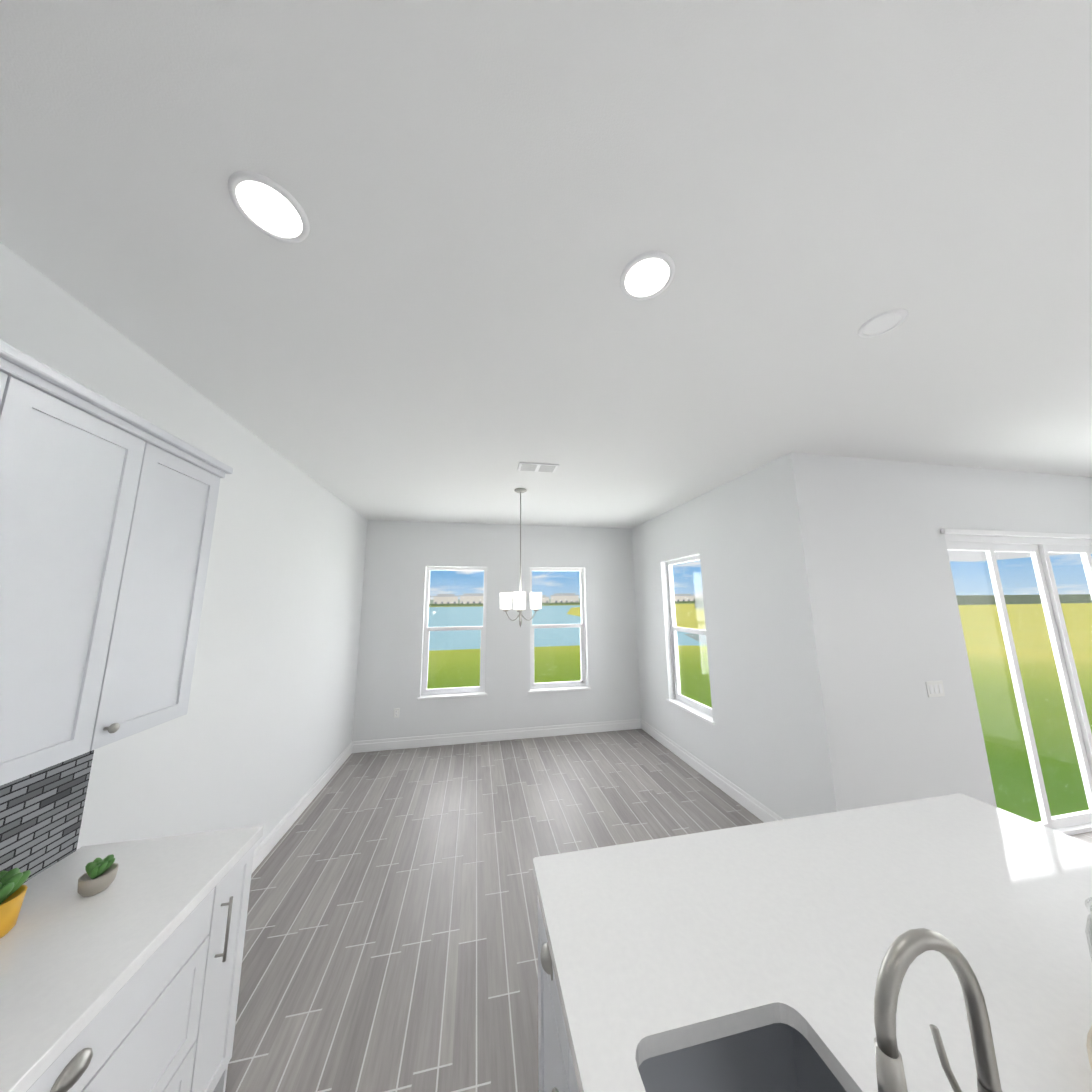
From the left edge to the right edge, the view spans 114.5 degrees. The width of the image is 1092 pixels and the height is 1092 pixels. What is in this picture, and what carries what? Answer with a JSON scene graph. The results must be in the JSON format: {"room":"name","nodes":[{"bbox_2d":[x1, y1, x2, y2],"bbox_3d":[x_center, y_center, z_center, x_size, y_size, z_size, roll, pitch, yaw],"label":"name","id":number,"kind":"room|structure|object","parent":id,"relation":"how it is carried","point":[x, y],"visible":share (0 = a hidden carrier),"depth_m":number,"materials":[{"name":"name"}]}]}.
{"room":"kitchen","nodes":[
{"label":"kitchen","id":0,"kind":"room"},
{"bbox_2d":[0,242,367,849],"bbox_3d":[-1.535,0.289,-0.514,0.150,3.020,11.000,1,-9,-11],"label":"wall","id":1,"kind":"structure","parent":0,"point":[259,733],"depth_m":2.26,"materials":[{"name":"white paint"}]},
{"bbox_2d":[0,750,93,882],"bbox_3d":[-1.571,0.733,0.046,0.008,0.480,2.811,1,-9,-11],"label":"backsplash","id":2,"kind":"structure","parent":1,"relation":"attached to","point":[41,813],"depth_m":1.26,"materials":[{"name":"grey tile"}]},
{"bbox_2d":[0,340,232,785],"bbox_3d":[-1.566,0.074,0.996,0.349,1.120,1.224,1,-9,-11],"label":"upper cabinet","id":3,"kind":"object","parent":1,"relation":"attached to","point":[107,512],"visible":1,"depth_m":1.11,"materials":[{"name":"white paint"}]},
{"bbox_2d":[252,742,351,872],"bbox_3d":[-2.145,2.293,2.850,0.016,0.135,3.280,1,-9,-11],"label":"baseboard","id":4,"kind":"structure","parent":1,"relation":"attached to","point":[263,849],"depth_m":3.06,"materials":[{"name":"white paint"}]},
{"bbox_2d":[352,520,640,740],"bbox_3d":[-0.482,1.182,5.148,4.110,3.020,0.150,1,-9,-11],"label":"wall","id":5,"kind":"structure","parent":0,"point":[401,557],"depth_m":5.02,"materials":[{"name":"white paint"}]},
{"bbox_2d":[393,708,399,717],"bbox_3d":[-1.962,2.195,4.609,0.070,0.115,0.009,1,-9,-11],"label":"outlet","id":6,"kind":"object","parent":5,"relation":"attached to","point":[396,713],"visible":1,"depth_m":4.61,"materials":[{"name":"white plastic"}]},
{"bbox_2d":[417,567,486,699],"bbox_3d":[-1.284,1.188,4.973,0.920,1.790,0.170,1,-9,-11],"label":"window","id":7,"kind":"structure","parent":5,"relation":"in","point":[453,690],"depth_m":4.98,"materials":[{"name":"glass"}]},
{"bbox_2d":[352,719,639,752],"bbox_3d":[-0.525,2.592,4.826,3.960,0.135,0.016,1,-9,-11],"label":"baseboard","id":8,"kind":"structure","parent":5,"relation":"attached to","point":[569,729],"depth_m":4.78,"materials":[{"name":"white paint"}]},
{"bbox_2d":[528,568,590,692],"bbox_3d":[0.178,1.218,5.257,0.920,1.790,0.170,1,-9,-11],"label":"window","id":9,"kind":"structure","parent":5,"relation":"in","point":[567,683],"depth_m":5.27,"materials":[{"name":"glass"}]},
{"bbox_2d":[0,0,1091,528],"bbox_3d":[2.527,-1.168,0.523,8.460,0.100,11.000,1,-9,-11],"label":"ceiling","id":10,"kind":"structure","parent":0,"point":[436,314],"depth_m":1.10,"materials":[{"name":"white paint"}]},
{"bbox_2d":[228,170,309,242],"bbox_3d":[-0.817,-0.995,1.043,0.192,0.008,0.192,1,-9,-11],"label":"recessed light","id":11,"kind":"object","parent":10,"relation":"in","point":[271,208],"visible":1,"depth_m":1.03,"materials":[{"name":"white paint"}]},
{"bbox_2d":[500,488,541,627],"bbox_3d":[-0.237,0.103,3.528,0.426,1.404,0.412,1,-9,-11],"label":"pendant chandelier","id":12,"kind":"object","parent":10,"relation":"hanging from","point":[519,601],"visible":1,"depth_m":3.52,"materials":[{"name":"white glass"}]},
{"bbox_2d":[517,462,558,472],"bbox_3d":[-0.072,-0.680,3.048,0.340,0.012,0.180,1,-9,-11],"label":"ceiling vent","id":13,"kind":"object","parent":10,"relation":"in","point":[536,467],"visible":0.98,"depth_m":3.03,"materials":[{"name":"white metal"}]},
{"bbox_2d":[620,251,674,299],"bbox_3d":[0.365,-0.971,1.272,0.192,0.008,0.192,1,-9,-11],"label":"recessed light","id":14,"kind":"object","parent":10,"relation":"in","point":[647,275],"visible":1,"depth_m":1.26,"materials":[{"name":"white paint"}]},
{"bbox_2d":[858,309,907,337],"bbox_3d":[1.436,-0.946,1.500,0.156,0.008,0.156,1,-9,-11],"label":"ceiling speaker","id":15,"kind":"object","parent":10,"relation":"attached to","point":[882,323],"visible":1,"depth_m":1.49,"materials":[{"name":"white paint"}]},
{"bbox_2d":[225,729,1091,1091],"bbox_3d":[2.559,1.913,0.031,8.460,0.100,11.000,1,-9,-11],"label":"floor","id":16,"kind":"structure","parent":0,"point":[391,937],"depth_m":2.22,"materials":[{"name":"grey tile"}]},
{"bbox_2d":[27,866,234,1091],"bbox_3d":[-1.396,1.566,0.710,0.619,0.880,0.960,1,-9,-11],"label":"base cabinet","id":17,"kind":"object","parent":16,"relation":"on","point":[164,1020],"depth_m":1.05,"materials":[{"name":"white paint"}]},
{"bbox_2d":[0,826,263,1091],"bbox_3d":[-1.261,0.973,0.083,0.637,0.092,2.843,1,-9,-11],"label":"countertop","id":18,"kind":"structure","parent":17,"relation":"on","point":[73,961],"depth_m":1.03,"materials":[{"name":"white stone"}]},
{"bbox_2d":[0,867,30,938],"bbox_3d":[-1.609,1.050,1.020,0.112,0.159,0.112,1,-9,-11],"label":"succulent planter","id":19,"kind":"object","parent":18,"relation":"on","point":[13,889],"visible":1,"depth_m":1.03,"materials":[{"name":"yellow ceramic"}]},
{"bbox_2d":[77,854,118,896],"bbox_3d":[-1.510,1.109,1.185,0.086,0.093,0.086,1,-9,-11],"label":"planter","id":20,"kind":"object","parent":18,"relation":"on","point":[98,876],"visible":1,"depth_m":1.17,"materials":[{"name":"beige ceramic"}]},
{"bbox_2d":[207,844,254,1091],"bbox_3d":[-1.502,1.653,1.245,0.619,0.880,0.245,1,-9,-11],"label":"base cabinet","id":21,"kind":"object","parent":16,"relation":"on","point":[229,979],"depth_m":1.35,"materials":[{"name":"white paint"}]},
{"bbox_2d":[535,881,576,1091],"bbox_3d":[1.061,1.458,0.188,1.851,0.879,2.446,1,-9,-11],"label":"kitchen island","id":22,"kind":"object","parent":16,"relation":"on","point":[556,1074],"depth_m":1.04,"materials":[{"name":"white wood"}]},
{"bbox_2d":[533,793,1091,1091],"bbox_3d":[1.223,1.010,0.311,2.114,0.040,2.470,1,-9,-11],"label":"island countertop","id":23,"kind":"structure","parent":22,"relation":"on","point":[934,944],"depth_m":0.93,"materials":[{"name":"white stone"}]},
{"bbox_2d":[1084,897,1091,1070],"bbox_3d":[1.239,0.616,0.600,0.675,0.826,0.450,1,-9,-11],"label":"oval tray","id":24,"kind":"object","parent":23,"relation":"on","point":[1088,929],"visible":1,"depth_m":0.75,"materials":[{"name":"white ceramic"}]},
{"bbox_2d":[632,452,854,819],"bbox_3d":[1.760,0.977,4.014,0.150,3.020,2.970,1,-9,-11],"label":"wall","id":25,"kind":"structure","parent":0,"point":[773,739],"depth_m":3.10,"materials":[{"name":"white paint"}]},
{"bbox_2d":[666,555,714,724],"bbox_3d":[1.704,1.036,4.215,0.170,1.790,0.920,1,-9,-11],"label":"nook window","id":26,"kind":"structure","parent":25,"relation":"in","point":[689,701],"depth_m":4.43,"materials":[{"name":"white paint"}]},
{"bbox_2d":[640,719,783,822],"bbox_3d":[1.697,2.397,3.753,0.019,0.135,2.966,1,-9,-11],"label":"baseboard","id":27,"kind":"structure","parent":25,"relation":"attached to","point":[744,799],"depth_m":3.56,"materials":[{"name":"white paint"}]},
{"bbox_2d":[807,454,1091,808],"bbox_3d":[4.164,0.800,3.062,4.200,3.020,0.150,1,-9,-11],"label":"wall","id":28,"kind":"structure","parent":0,"point":[898,639],"depth_m":2.76,"materials":[{"name":"white paint"}]},
{"bbox_2d":[926,680,944,696],"bbox_3d":[2.995,1.099,2.700,0.162,0.115,0.009,1,-9,-11],"label":"light switch","id":29,"kind":"object","parent":28,"relation":"attached to","point":[935,688],"visible":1,"depth_m":2.70,"materials":[{"name":"white plastic"}]},
{"bbox_2d":[948,550,1075,561],"bbox_3d":[4.621,-0.030,4.391,5.530,0.170,1.950,1,-9,-11],"label":"ceiling","id":30,"kind":"structure","parent":28,"relation":"attached to","point":[1000,555],"depth_m":4.99,"materials":[{"name":"white"}]},
{"bbox_2d":[941,529,1091,835],"bbox_3d":[4.594,1.094,3.074,2.560,2.435,0.160,1,-9,-11],"label":"door","id":31,"kind":"structure","parent":28,"relation":"in","point":[1039,550],"depth_m":3.05,"materials":[{"name":"white paint"}]},
{"label":"outside","id":32,"kind":"structure","parent":0,"visible":0},
{"bbox_2d":[427,603,1091,821],"bbox_3d":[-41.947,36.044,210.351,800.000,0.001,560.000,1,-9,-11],"label":"grass","id":33,"kind":"structure","parent":32,"point":[1014,771],"depth_m":8.91,"materials":[{"name":"green plant"}]},
{"bbox_2d":[429,592,702,606],"bbox_3d":[-50.212,39.138,252.597,600.000,7.363,134.000,1,-9,-11],"label":"shore","id":34,"kind":"structure","parent":33,"relation":"on","point":[453,601],"depth_m":202.14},
{"bbox_2d":[428,605,706,650],"bbox_3d":[-108.393,16.276,82.360,320.000,0.001,180.800,1,-9,-11],"label":"lake water","id":35,"kind":"structure","parent":33,"relation":"on","point":[467,617],"depth_m":25.36,"materials":[{"name":"blue liquid"}]},
{"bbox_2d":[694,594,1091,608],"bbox_3d":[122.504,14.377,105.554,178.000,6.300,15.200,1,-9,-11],"label":"neighbouring house","id":36,"kind":"structure","parent":33,"relation":"on","point":[987,599],"depth_m":99.44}
]}

